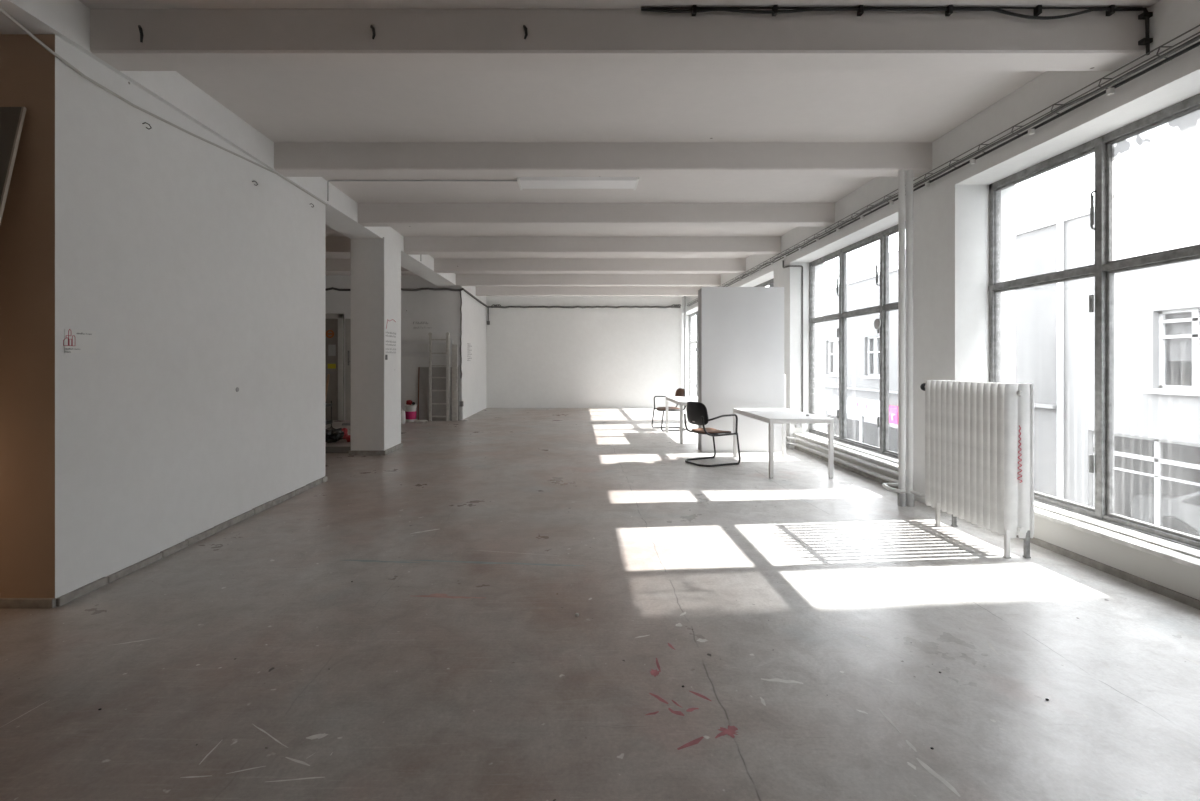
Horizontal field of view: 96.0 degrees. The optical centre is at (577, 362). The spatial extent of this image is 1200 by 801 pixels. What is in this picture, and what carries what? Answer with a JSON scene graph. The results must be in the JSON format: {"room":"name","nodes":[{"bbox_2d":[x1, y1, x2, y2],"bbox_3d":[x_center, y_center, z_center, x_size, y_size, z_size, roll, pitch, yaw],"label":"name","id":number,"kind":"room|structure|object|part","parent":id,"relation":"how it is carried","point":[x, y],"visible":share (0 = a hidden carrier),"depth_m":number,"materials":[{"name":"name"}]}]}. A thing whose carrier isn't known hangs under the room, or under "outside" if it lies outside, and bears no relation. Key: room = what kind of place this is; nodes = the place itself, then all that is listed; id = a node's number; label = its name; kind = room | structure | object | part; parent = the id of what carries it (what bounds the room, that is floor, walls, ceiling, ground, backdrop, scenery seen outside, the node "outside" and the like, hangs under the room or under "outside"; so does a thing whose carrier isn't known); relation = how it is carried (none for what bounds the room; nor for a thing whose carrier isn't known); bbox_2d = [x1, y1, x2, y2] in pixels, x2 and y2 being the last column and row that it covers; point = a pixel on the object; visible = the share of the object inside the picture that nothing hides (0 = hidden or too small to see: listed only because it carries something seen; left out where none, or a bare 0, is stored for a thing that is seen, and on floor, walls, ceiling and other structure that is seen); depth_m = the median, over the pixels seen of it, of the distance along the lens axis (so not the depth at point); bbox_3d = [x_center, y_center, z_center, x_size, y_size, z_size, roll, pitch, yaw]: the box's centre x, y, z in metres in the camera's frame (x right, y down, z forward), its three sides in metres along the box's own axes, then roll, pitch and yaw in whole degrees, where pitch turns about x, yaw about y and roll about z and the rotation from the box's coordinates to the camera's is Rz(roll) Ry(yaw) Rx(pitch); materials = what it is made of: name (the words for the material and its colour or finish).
{"room":"empty loft studio","nodes":[
{"label":"empty loft studio","id":0,"kind":"room"},
{"bbox_2d":[0,107,26,224],"bbox_3d":[-3.585,-0.025,2.858,0.720,2.935,0.601,0,0,0],"label":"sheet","id":1,"kind":"object","parent":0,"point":[11,118],"visible":1,"depth_m":3.10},
{"bbox_3d":[-3.591,-0.025,2.858,0.708,2.990,0.012,0,-11,0],"label":"panel","id":2,"kind":"part","parent":1,"relation":"part of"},
{"bbox_2d":[0,34,324,597],"bbox_3d":[-3.353,-0.275,4.894,0.533,3.430,3.413,0,0,0],"label":"wall","id":3,"kind":"structure","parent":0,"point":[196,282],"depth_m":3.79,"materials":[{"name":"grey paint"}]},
{"bbox_2d":[0,598,55,607],"bbox_3d":[-3.370,1.413,3.176,0.580,0.055,0.022,0,0,0],"label":"baseboard","id":4,"kind":"structure","parent":3,"relation":"attached to","point":[4,602],"depth_m":3.17,"materials":[{"name":"brown wood"}]},
{"bbox_2d":[63,329,95,353],"bbox_3d":[-3.083,-0.133,3.344,0.006,0.147,0.222,0,0,0],"label":"placard","id":5,"kind":"object","parent":3,"relation":"attached to","point":[75,341],"visible":1,"depth_m":3.34,"materials":[{"name":"white paper"}]},
{"bbox_2d":[56,476,326,605],"bbox_3d":[-3.071,1.410,4.892,0.031,0.061,3.404,0,0,0],"label":"baseboard","id":6,"kind":"structure","parent":3,"relation":"attached to","point":[94,585],"depth_m":4.13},
{"bbox_2d":[351,237,400,450],"bbox_3d":[-3.285,-0.265,8.820,0.530,3.410,0.800,0,0,0],"label":"wall column","id":7,"kind":"structure","parent":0,"point":[375,263],"depth_m":8.42,"materials":[{"name":"grey paint"}]},
{"bbox_2d":[349,443,402,455],"bbox_3d":[-3.285,1.403,8.820,0.570,0.075,0.840,0,0,0],"label":"baseboard","id":8,"kind":"structure","parent":7,"relation":"attached to","point":[385,452],"depth_m":8.40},
{"bbox_2d":[385,319,395,359],"bbox_3d":[-3.015,-0.382,8.718,0.015,0.663,0.496,0,0,0],"label":"wall text","id":9,"kind":"object","parent":7,"relation":"attached to","point":[386,356],"depth_m":8.69,"materials":[{"name":"grey paint"}]},
{"bbox_2d":[325,275,485,419],"bbox_3d":[-5.465,-0.385,15.450,5.070,3.650,3.700,0,0,0],"label":"wall","id":10,"kind":"structure","parent":0,"point":[440,309],"depth_m":13.60,"materials":[{"name":"grey paint"}]},
{"bbox_2d":[325,314,343,419],"bbox_3d":[-6.485,0.100,13.565,1.190,2.680,0.070,0,0,0],"label":"door","id":11,"kind":"structure","parent":10,"relation":"in","point":[334,323],"depth_m":13.57,"materials":[{"name":"grey"}]},
{"bbox_2d":[345,319,350,419],"bbox_3d":[-5.415,0.165,13.543,0.850,2.550,0.109,0,0,0],"label":"door","id":12,"kind":"structure","parent":10,"relation":"in","point":[347,321],"depth_m":13.55,"materials":[{"name":"grey metal"}]},
{"bbox_2d":[401,352,451,356],"bbox_3d":[-4.175,-0.223,13.565,2.050,0.126,0.070,0,0,0],"label":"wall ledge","id":13,"kind":"object","parent":10,"relation":"attached to","point":[403,354],"visible":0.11,"depth_m":13.56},
{"bbox_2d":[401,341,452,343],"bbox_3d":[-4.175,-0.515,13.565,2.050,0.070,0.070,0,0,0],"label":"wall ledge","id":14,"kind":"object","parent":10,"relation":"attached to","point":[402,342],"visible":0.56,"depth_m":13.56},
{"bbox_2d":[460,291,461,378],"bbox_3d":[-2.944,-0.735,13.575,0.062,2.252,0.032,0,0,0],"label":"cable","id":15,"kind":"object","parent":10,"relation":"attached to","point":[460,291],"visible":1,"depth_m":13.56,"materials":[{"name":"black plastic"}]},
{"bbox_2d":[325,287,680,307],"bbox_3d":[-2.348,-1.825,15.696,11.241,0.158,3.181,0,0,-31],"label":"cable bundle","id":16,"kind":"object","parent":10,"relation":"attached to","point":[331,288],"visible":0.9,"depth_m":17.21,"materials":[{"name":"black plastic"}]},
{"bbox_2d":[486,296,681,407],"bbox_3d":[0.115,-0.385,17.380,6.430,3.650,0.200,0,0,0],"label":"wall","id":17,"kind":"structure","parent":0,"point":[536,357],"depth_m":17.28,"materials":[{"name":"white paint"}]},
{"bbox_2d":[0,405,1199,800],"bbox_3d":[-2.440,1.529,8.050,13.120,0.181,22.500,0,0,0],"label":"floor","id":18,"kind":"structure","parent":0,"point":[808,621],"depth_m":2.75,"materials":[{"name":"grey concrete"}]},
{"bbox_2d":[325,374,329,402],"bbox_3d":[-5.566,0.837,11.860,0.227,1.192,0.024,0,0,0],"label":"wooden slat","id":19,"kind":"object","parent":18,"relation":"on","point":[328,375],"visible":0.43,"depth_m":11.85,"materials":[{"name":"brown wood"}]},
{"bbox_2d":[325,401,332,427],"bbox_3d":[-5.520,1.130,11.600,0.340,0.620,0.400,0,0,0],"label":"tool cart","id":20,"kind":"object","parent":18,"relation":"on","point":[327,422],"visible":0.12,"depth_m":11.70,"materials":[{"name":"metal"}]},
{"bbox_2d":[325,420,332,424],"bbox_3d":[-5.520,1.280,11.600,0.320,0.080,0.400,0,0,0],"label":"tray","id":21,"kind":"object","parent":20,"relation":"on","point":[327,422],"depth_m":11.64,"materials":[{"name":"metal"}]},
{"bbox_2d":[325,427,343,442],"bbox_3d":[-4.467,1.304,9.755,0.470,0.271,0.565,0,0,0],"label":"bag","id":22,"kind":"object","parent":18,"relation":"on","point":[331,434],"visible":0.76,"depth_m":9.63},
{"bbox_2d":[325,447,350,452],"bbox_3d":[-4.065,1.436,8.935,0.970,0.008,0.630,0,0,0],"label":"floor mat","id":23,"kind":"object","parent":18,"relation":"on","point":[327,449],"visible":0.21,"depth_m":8.94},
{"bbox_2d":[341,428,347,438],"bbox_3d":[-4.422,1.330,10.196,0.141,0.219,0.153,0,0,0],"label":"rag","id":24,"kind":"object","parent":18,"relation":"on","point":[344,430],"visible":0.52,"depth_m":10.17,"materials":[{"name":"red fabric"}]},
{"bbox_2d":[345,435,350,441],"bbox_3d":[-4.142,1.378,9.855,0.203,0.124,0.214,0,0,0],"label":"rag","id":25,"kind":"object","parent":18,"relation":"on","point":[348,437],"visible":0.44,"depth_m":9.77,"materials":[{"name":"red fabric"}]},
{"bbox_2d":[401,409,404,423],"bbox_3d":[-4.200,1.270,12.850,0.180,0.340,0.180,0,0,0],"label":"canister","id":26,"kind":"object","parent":18,"relation":"on","point":[402,411],"visible":0.66,"depth_m":12.79,"materials":[{"name":"white plastic"}]},
{"bbox_2d":[405,405,416,421],"bbox_3d":[-4.090,1.234,13.220,0.294,0.412,0.294,0,0,0],"label":"bucket","id":27,"kind":"object","parent":18,"relation":"on","point":[410,410],"visible":0.95,"depth_m":13.11,"materials":[{"name":"white plastic"}]},
{"bbox_2d":[414,420,427,422],"bbox_3d":[-3.772,1.403,13.007,0.351,0.073,0.218,0,0,0],"label":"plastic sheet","id":28,"kind":"object","parent":18,"relation":"on","point":[416,421],"visible":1,"depth_m":12.93,"materials":[{"name":"white plastic"}]},
{"bbox_2d":[418,367,459,420],"bbox_3d":[-3.480,0.771,13.505,1.040,1.339,0.094,0,0,0],"label":"leaning board","id":29,"kind":"object","parent":18,"relation":"on","point":[423,372],"visible":0.75,"depth_m":13.49,"materials":[{"name":"grey wood"}]},
{"bbox_2d":[428,332,449,420],"bbox_3d":[-3.430,0.341,13.363,0.526,2.198,0.125,0,0,0],"label":"ladder","id":30,"kind":"object","parent":18,"relation":"on","point":[447,339],"visible":1,"depth_m":13.31,"materials":[{"name":"metal"}]},
{"bbox_2d":[452,344,457,420],"bbox_3d":[-3.050,0.490,13.373,0.140,1.900,0.025,0,0,0],"label":"board","id":31,"kind":"object","parent":18,"relation":"on","point":[454,346],"visible":1,"depth_m":13.36,"materials":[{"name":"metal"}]},
{"bbox_2d":[651,388,685,431],"bbox_3d":[1.992,0.995,11.685,0.642,0.890,0.578,0,0,-13],"label":"armchair","id":32,"kind":"object","parent":18,"relation":"on","point":[680,391],"visible":0.77,"depth_m":11.73,"materials":[{"name":"metal"}]},
{"bbox_3d":[1.969,0.991,11.680,0.472,0.051,0.452,0,0,-13],"label":"seat","id":33,"kind":"part","parent":32,"relation":"part of","materials":[{"name":"brown wood"}]},
{"bbox_3d":[1.992,1.214,11.685,0.642,0.451,0.577,0,0,-13],"label":"floor frame","id":34,"kind":"part","parent":32,"relation":"part of","materials":[{"name":"metal"}]},
{"bbox_2d":[666,396,697,443],"bbox_3d":[2.220,1.067,10.420,0.800,0.745,1.600,0,0,0],"label":"table","id":35,"kind":"object","parent":18,"relation":"on","point":[680,400],"visible":0.52,"depth_m":10.28,"materials":[{"name":"white paint"}]},
{"bbox_3d":[1.846,1.075,11.194,0.048,0.713,0.048,0,0,0],"label":"leg","id":36,"kind":"part","parent":35,"relation":"part of","materials":[{"name":"white paint"}]},
{"bbox_3d":[1.846,1.075,9.646,0.048,0.713,0.048,0,0,0],"label":"leg","id":37,"kind":"part","parent":35,"relation":"part of","materials":[{"name":"white paint"}]},
{"bbox_2d":[684,296,685,406],"bbox_3d":[3.400,-0.385,17.200,0.068,3.650,0.070,0,0,0],"label":"pipe","id":38,"kind":"object","parent":18,"relation":"on","point":[684,296],"visible":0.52,"depth_m":17.17,"materials":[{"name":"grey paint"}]},
{"bbox_2d":[684,401,740,466],"bbox_3d":[1.909,0.995,7.811,0.642,0.890,0.578,0,0,-24],"label":"armchair","id":39,"kind":"object","parent":18,"relation":"on","point":[697,414],"visible":1,"depth_m":7.65,"materials":[{"name":"metal"}]},
{"bbox_3d":[1.788,0.882,8.027,0.571,0.288,0.048,0,0,-31],"label":"seat frame","id":40,"kind":"part","parent":39,"relation":"part of","materials":[{"name":"metal"}]},
{"bbox_3d":[1.681,0.716,7.709,0.082,0.332,0.497,0,0,-24],"label":"backrest","id":41,"kind":"part","parent":39,"relation":"part of","materials":[{"name":"black plastic"}]},
{"bbox_3d":[1.931,0.991,7.821,0.472,0.051,0.452,0,0,-24],"label":"seat","id":42,"kind":"part","parent":39,"relation":"part of","materials":[{"name":"brown wood"}]},
{"bbox_3d":[1.909,1.214,7.811,0.642,0.451,0.577,0,0,-24],"label":"floor frame","id":43,"kind":"part","parent":39,"relation":"part of","materials":[{"name":"metal"}]},
{"bbox_3d":[1.989,0.882,7.575,0.571,0.288,0.048,0,0,-17],"label":"seat frame","id":44,"kind":"part","parent":39,"relation":"part of","materials":[{"name":"metal"}]},
{"bbox_3d":[2.037,0.872,7.577,0.495,0.298,0.059,0,0,-18],"label":"armrest","id":45,"kind":"part","parent":39,"relation":"part of","materials":[{"name":"metal"}]},
{"bbox_2d":[698,287,783,451],"bbox_3d":[2.667,0.105,8.865,1.335,2.670,0.270,0,0,0],"label":"partition panel","id":46,"kind":"object","parent":18,"relation":"on","point":[741,329],"visible":0.91,"depth_m":8.73,"materials":[{"name":"white paint"}]},
{"bbox_2d":[733,408,833,477],"bbox_3d":[2.790,1.067,7.530,0.800,0.745,1.600,0,0,0],"label":"table","id":47,"kind":"object","parent":18,"relation":"on","point":[783,416],"visible":0.98,"depth_m":6.82,"materials":[{"name":"white laminate"}]},
{"bbox_3d":[2.416,1.075,8.304,0.048,0.713,0.048,0,0,0],"label":"leg","id":48,"kind":"part","parent":47,"relation":"part of","materials":[{"name":"white paint"}]},
{"bbox_3d":[2.416,1.075,6.756,0.048,0.713,0.048,0,0,0],"label":"leg","id":49,"kind":"part","parent":47,"relation":"part of","materials":[{"name":"white paint"}]},
{"bbox_3d":[3.164,1.075,8.304,0.048,0.713,0.048,0,0,0],"label":"leg","id":50,"kind":"part","parent":47,"relation":"part of","materials":[{"name":"white paint"}]},
{"bbox_3d":[3.164,1.075,6.756,0.048,0.713,0.048,0,0,0],"label":"leg","id":51,"kind":"part","parent":47,"relation":"part of","materials":[{"name":"white paint"}]},
{"bbox_2d":[784,374,785,407],"bbox_3d":[3.350,0.800,8.922,0.170,1.279,0.084,0,0,0],"label":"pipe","id":52,"kind":"object","parent":18,"relation":"on","point":[784,374],"visible":0.08,"depth_m":8.91,"materials":[{"name":"white metal"}]},
{"bbox_2d":[897,169,905,506],"bbox_3d":[3.262,-0.250,5.440,0.075,3.380,0.075,0,0,0],"label":"riser pipe","id":53,"kind":"object","parent":18,"relation":"on","point":[901,497],"visible":0.94,"depth_m":5.42,"materials":[{"name":"white metal"}]},
{"bbox_2d":[882,483,905,492],"bbox_3d":[3.261,1.275,5.549,0.261,0.036,0.364,0,0,44],"label":"loop","id":54,"kind":"object","parent":53,"relation":"attached to","point":[885,485],"visible":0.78,"depth_m":5.50,"materials":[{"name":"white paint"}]},
{"bbox_2d":[905,170,913,506],"bbox_3d":[3.345,-0.250,5.450,0.085,3.380,0.085,0,0,0],"label":"riser pipe","id":55,"kind":"object","parent":18,"relation":"on","point":[909,173],"visible":0.83,"depth_m":5.42,"materials":[{"name":"white metal"}]},
{"bbox_2d":[910,380,1033,557],"bbox_3d":[3.261,0.797,4.643,0.214,1.285,1.365,0,0,0],"label":"radiator","id":56,"kind":"object","parent":18,"relation":"on","point":[979,436],"visible":1,"depth_m":4.26,"materials":[{"name":"white metal"}]},
{"bbox_2d":[79,0,1159,297],"bbox_3d":[-2.440,-2.335,8.050,13.120,0.250,22.500,0,0,0],"label":"ceiling","id":57,"kind":"structure","parent":0,"point":[283,106],"depth_m":4.73,"materials":[{"name":"paint"}]},
{"bbox_2d":[0,0,455,285],"bbox_3d":[-3.297,-2.085,7.000,0.505,0.290,20.400,0,0,0],"label":"ceiling beam","id":58,"kind":"structure","parent":57,"relation":"attached to","point":[69,20],"depth_m":4.40,"materials":[{"name":"grey paint"}]},
{"bbox_2d":[0,8,326,205],"bbox_3d":[-3.063,-1.871,4.100,0.044,0.194,5.000,0,0,0],"label":"cable","id":59,"kind":"object","parent":58,"relation":"hanging from","point":[2,11],"visible":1,"depth_m":3.65,"materials":[{"name":"white plastic"}]},
{"bbox_2d":[325,237,350,254],"bbox_3d":[-6.210,-2.085,9.555,5.380,0.290,0.230,0,0,0],"label":"ceiling beam","id":60,"kind":"structure","parent":57,"relation":"attached to","point":[333,245],"depth_m":9.44,"materials":[{"name":"paint"}]},
{"bbox_2d":[325,258,413,272],"bbox_3d":[-6.210,-2.085,11.535,5.380,0.290,0.230,0,0,0],"label":"ceiling beam","id":61,"kind":"structure","parent":57,"relation":"attached to","point":[332,265],"depth_m":11.42,"materials":[{"name":"paint"}]},
{"bbox_2d":[327,180,516,200],"bbox_3d":[-1.869,-2.076,6.500,2.298,0.253,0.018,0,0,0],"label":"conduit","id":62,"kind":"object","parent":57,"relation":"attached to","point":[328,181],"visible":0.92,"depth_m":6.49,"materials":[{"name":"white metal"}]},
{"bbox_2d":[517,177,638,189],"bbox_3d":[0.000,-2.173,6.480,1.424,0.074,0.408,0,0,0],"label":"ceiling light","id":63,"kind":"object","parent":57,"relation":"attached to","point":[523,182],"visible":0.73,"depth_m":6.40,"materials":[{"name":"white plastic"}]},
{"bbox_2d":[456,274,720,285],"bbox_3d":[0.260,-2.085,13.545,6.620,0.290,0.230,0,0,0],"label":"ceiling beam","id":64,"kind":"structure","parent":57,"relation":"attached to","point":[461,279],"depth_m":13.43,"materials":[{"name":"paint"}]},
{"bbox_2d":[476,286,701,295],"bbox_3d":[0.260,-2.085,15.565,6.620,0.290,0.230,0,0,0],"label":"ceiling beam","id":65,"kind":"structure","parent":57,"relation":"attached to","point":[480,290],"depth_m":15.45,"materials":[{"name":"paint"}]},
{"bbox_2d":[434,258,745,272],"bbox_3d":[0.260,-2.085,11.535,6.620,0.290,0.230,0,0,0],"label":"ceiling beam","id":66,"kind":"structure","parent":57,"relation":"attached to","point":[441,265],"depth_m":11.42,"materials":[{"name":"paint"}]},
{"bbox_2d":[404,237,780,254],"bbox_3d":[0.260,-2.085,9.555,6.620,0.290,0.230,0,0,0],"label":"ceiling beam","id":67,"kind":"structure","parent":57,"relation":"attached to","point":[412,245],"depth_m":9.44,"materials":[{"name":"paint"}]},
{"bbox_2d":[358,203,834,226],"bbox_3d":[0.260,-2.085,7.575,6.620,0.290,0.230,0,0,0],"label":"ceiling beam","id":68,"kind":"structure","parent":57,"relation":"attached to","point":[369,214],"depth_m":7.46,"materials":[{"name":"paint"}]},
{"bbox_2d":[274,142,931,176],"bbox_3d":[0.260,-2.085,5.525,6.620,0.290,0.230,0,0,0],"label":"ceiling beam","id":69,"kind":"structure","parent":57,"relation":"attached to","point":[291,159],"depth_m":5.41,"materials":[{"name":"paint"}]},
{"bbox_2d":[90,9,1145,70],"bbox_3d":[0.260,-2.085,3.485,6.620,0.290,0.230,0,0,0],"label":"ceiling beam","id":70,"kind":"structure","parent":57,"relation":"attached to","point":[173,39],"depth_m":3.37,"materials":[{"name":"paint"}]},
{"bbox_2d":[138,25,143,42],"bbox_3d":[-2.719,-2.042,3.348,0.074,0.115,0.025,0,0,34],"label":"cable","id":71,"kind":"object","parent":70,"relation":"attached to","point":[139,26],"visible":1,"depth_m":3.33,"materials":[{"name":"black plastic"}]},
{"bbox_2d":[370,25,375,38],"bbox_3d":[-1.278,-2.051,3.348,0.064,0.097,0.024,0,0,43],"label":"cable","id":72,"kind":"object","parent":70,"relation":"attached to","point":[371,26],"visible":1,"depth_m":3.33,"materials":[{"name":"black rubber"}]},
{"bbox_2d":[523,25,527,39],"bbox_3d":[-0.329,-2.048,3.347,0.025,0.090,0.057,0,0,-21],"label":"cable","id":73,"kind":"object","parent":70,"relation":"attached to","point":[524,26],"visible":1,"depth_m":3.33,"materials":[{"name":"black rubber"}]},
{"bbox_2d":[641,5,1152,54],"bbox_3d":[1.967,-2.059,3.348,3.156,0.299,0.035,0,0,0],"label":"power cable","id":74,"kind":"object","parent":57,"relation":"attached to","point":[694,9],"visible":1,"depth_m":3.34,"materials":[{"name":"black plastic"}]},
{"bbox_2d":[682,0,1199,514],"bbox_3d":[3.835,-0.385,8.050,0.570,3.650,22.500,0,0,0],"label":"wall","id":75,"kind":"structure","parent":0,"point":[951,215],"depth_m":5.08,"materials":[{"name":"white paint"}]},
{"bbox_2d":[688,311,697,395],"bbox_3d":[3.880,-0.237,16.325,0.560,2.885,5.150,0,0,0],"label":"window","id":76,"kind":"structure","parent":75,"relation":"in","point":[690,342],"depth_m":17.94,"materials":[{"name":"glass"}]},
{"bbox_2d":[754,278,773,286],"bbox_3d":[3.880,-0.237,11.400,0.560,2.885,3.200,0,0,0],"label":"window","id":77,"kind":"structure","parent":75,"relation":"in","point":[770,283],"depth_m":11.03,"materials":[{"name":"grey glass"}]},
{"bbox_2d":[783,260,802,411],"bbox_3d":[3.643,-0.393,9.162,0.241,2.745,0.301,0,0,0],"label":"conduit","id":78,"kind":"object","parent":75,"relation":"attached to","point":[783,260],"visible":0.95,"depth_m":9.01,"materials":[{"name":"grey metal"}]},
{"bbox_2d":[795,424,805,427],"bbox_3d":[3.710,1.035,9.004,0.160,0.090,0.047,0,0,0],"label":"wall socket","id":79,"kind":"object","parent":75,"relation":"attached to","point":[796,425],"visible":0.58,"depth_m":8.98,"materials":[{"name":"grey paint"}]},
{"bbox_2d":[793,221,905,471],"bbox_3d":[3.880,-0.237,7.420,0.560,2.885,3.240,0,0,0],"label":"window","id":80,"kind":"structure","parent":75,"relation":"in","point":[882,455],"depth_m":7.62,"materials":[{"name":"grey metal"}]},
{"bbox_3d":[3.732,1.180,7.420,0.265,0.044,3.240,0,0,0],"label":"sill","id":81,"kind":"part","parent":80,"relation":"part of","materials":[{"name":"white paint"}]},
{"bbox_3d":[3.845,-1.140,6.925,0.049,0.294,0.014,0,0,0],"label":"handle","id":82,"kind":"part","parent":80,"relation":"part of","materials":[{"name":"metal"}]},
{"bbox_2d":[687,24,1199,306],"bbox_3d":[3.493,-1.827,7.100,0.095,0.124,20.200,0,0,0],"label":"cable tray","id":83,"kind":"object","parent":75,"relation":"attached to","point":[1109,91],"visible":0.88,"depth_m":4.17,"materials":[{"name":"metal"}]},
{"bbox_2d":[687,35,1199,305],"bbox_3d":[3.475,-1.822,7.113,0.038,0.035,20.026,0,0,0],"label":"cable bundle","id":84,"kind":"object","parent":83,"relation":"in","point":[1196,38],"visible":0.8,"depth_m":4.11,"materials":[{"name":"black plastic"}]},
{"bbox_2d":[795,446,1199,609],"bbox_3d":[3.635,1.415,10.375,0.020,0.050,17.050,0,0,0],"label":"baseboard","id":85,"kind":"structure","parent":75,"relation":"attached to","point":[1159,589],"depth_m":3.75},
{"bbox_2d":[989,93,1199,569],"bbox_3d":[3.880,-0.237,3.467,0.560,2.885,3.235,0,0,0],"label":"window","id":86,"kind":"structure","parent":75,"relation":"in","point":[1147,190],"depth_m":3.86,"materials":[{"name":"grey metal"}]},
{"bbox_3d":[3.845,-1.140,4.027,0.049,0.294,0.014,0,0,0],"label":"handle","id":87,"kind":"part","parent":86,"relation":"part of","materials":[{"name":"metal"}]},
{"bbox_3d":[3.732,1.180,3.467,0.265,0.044,3.235,0,0,0],"label":"sill","id":88,"kind":"part","parent":86,"relation":"part of","materials":[{"name":"white paint"}]},
{"bbox_3d":[3.910,-1.170,3.467,0.001,0.880,0.988,0,0,0],"label":"pane","id":89,"kind":"part","parent":86,"relation":"part of","materials":[{"name":"glass"}]},
{"bbox_2d":[795,436,1199,599],"bbox_3d":[3.875,1.320,10.375,0.470,0.240,17.090,0,0,0],"label":"wall","id":90,"kind":"structure","parent":0,"point":[1180,578],"depth_m":3.69,"materials":[{"name":"paint"}]},
{"bbox_2d":[786,436,905,480],"bbox_3d":[3.503,1.240,7.643,0.212,0.036,3.914,0,0,0],"label":"pipe","id":91,"kind":"object","parent":90,"relation":"attached to","point":[788,437],"visible":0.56,"depth_m":7.04,"materials":[{"name":"white metal"}]},
{"bbox_2d":[786,441,905,488],"bbox_3d":[3.501,1.335,7.643,0.207,0.036,3.914,0,0,0],"label":"pipe","id":92,"kind":"object","parent":90,"relation":"attached to","point":[789,443],"visible":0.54,"depth_m":7.07,"materials":[{"name":"white metal"}]},
{"label":"outside","id":93,"kind":"structure","parent":0,"visible":0},
{"bbox_3d":[10.660,3.890,16.000,13.080,0.200,60.000,0,0,0],"label":"ground","id":94,"kind":"structure","parent":93,"visible":0},
{"bbox_2d":[824,219,1056,496],"bbox_3d":[13.640,-0.260,28.800,5.120,8.100,32.400,0,0,0],"label":"house","id":95,"kind":"structure","parent":94,"relation":"on","point":[1036,245],"depth_m":18.47,"materials":[{"name":"white paint"}]},
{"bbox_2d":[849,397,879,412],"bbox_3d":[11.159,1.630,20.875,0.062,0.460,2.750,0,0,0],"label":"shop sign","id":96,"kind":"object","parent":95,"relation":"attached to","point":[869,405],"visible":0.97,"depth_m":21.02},
{"bbox_3d":[11.300,2.860,20.840,0.120,1.860,11.320,0,0,0],"label":"shopfront frame","id":97,"kind":"part","parent":95,"relation":"part of","materials":[{"name":"white"}]},
{"bbox_2d":[889,405,897,423],"bbox_3d":[11.134,1.830,19.150,0.072,0.620,0.700,0,0,0],"label":"poster","id":98,"kind":"object","parent":95,"relation":"attached to","point":[893,410],"visible":0.57,"depth_m":19.03,"materials":[{"name":"pink paper"}]},
{"bbox_2d":[1055,177,1199,536],"bbox_3d":[13.632,-2.710,8.325,5.137,13.000,8.550,0,0,0],"label":"house","id":99,"kind":"structure","parent":94,"relation":"on","point":[1157,309],"depth_m":11.25,"materials":[{"name":"white paint"}]},
{"bbox_3d":[11.340,2.630,9.730,0.080,2.320,4.260,0,0,0],"label":"garage frame","id":100,"kind":"part","parent":99,"relation":"part of","materials":[{"name":"white metal"}]},
{"bbox_2d":[1167,312,1191,360],"bbox_3d":[11.475,-0.522,9.585,0.030,0.975,1.870,0,0,0],"label":"blind","id":101,"kind":"object","parent":99,"relation":"hanging from","point":[1178,349],"depth_m":10.29,"materials":[{"name":"white fabric"}]},
{"bbox_2d":[1131,491,1199,536],"bbox_3d":[12.900,3.051,9.700,1.800,1.418,4.200,0,0,0],"label":"parked car","id":102,"kind":"object","parent":94,"relation":"on","point":[1181,512],"visible":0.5,"depth_m":10.91,"materials":[{"name":"silver metal"}]}
]}

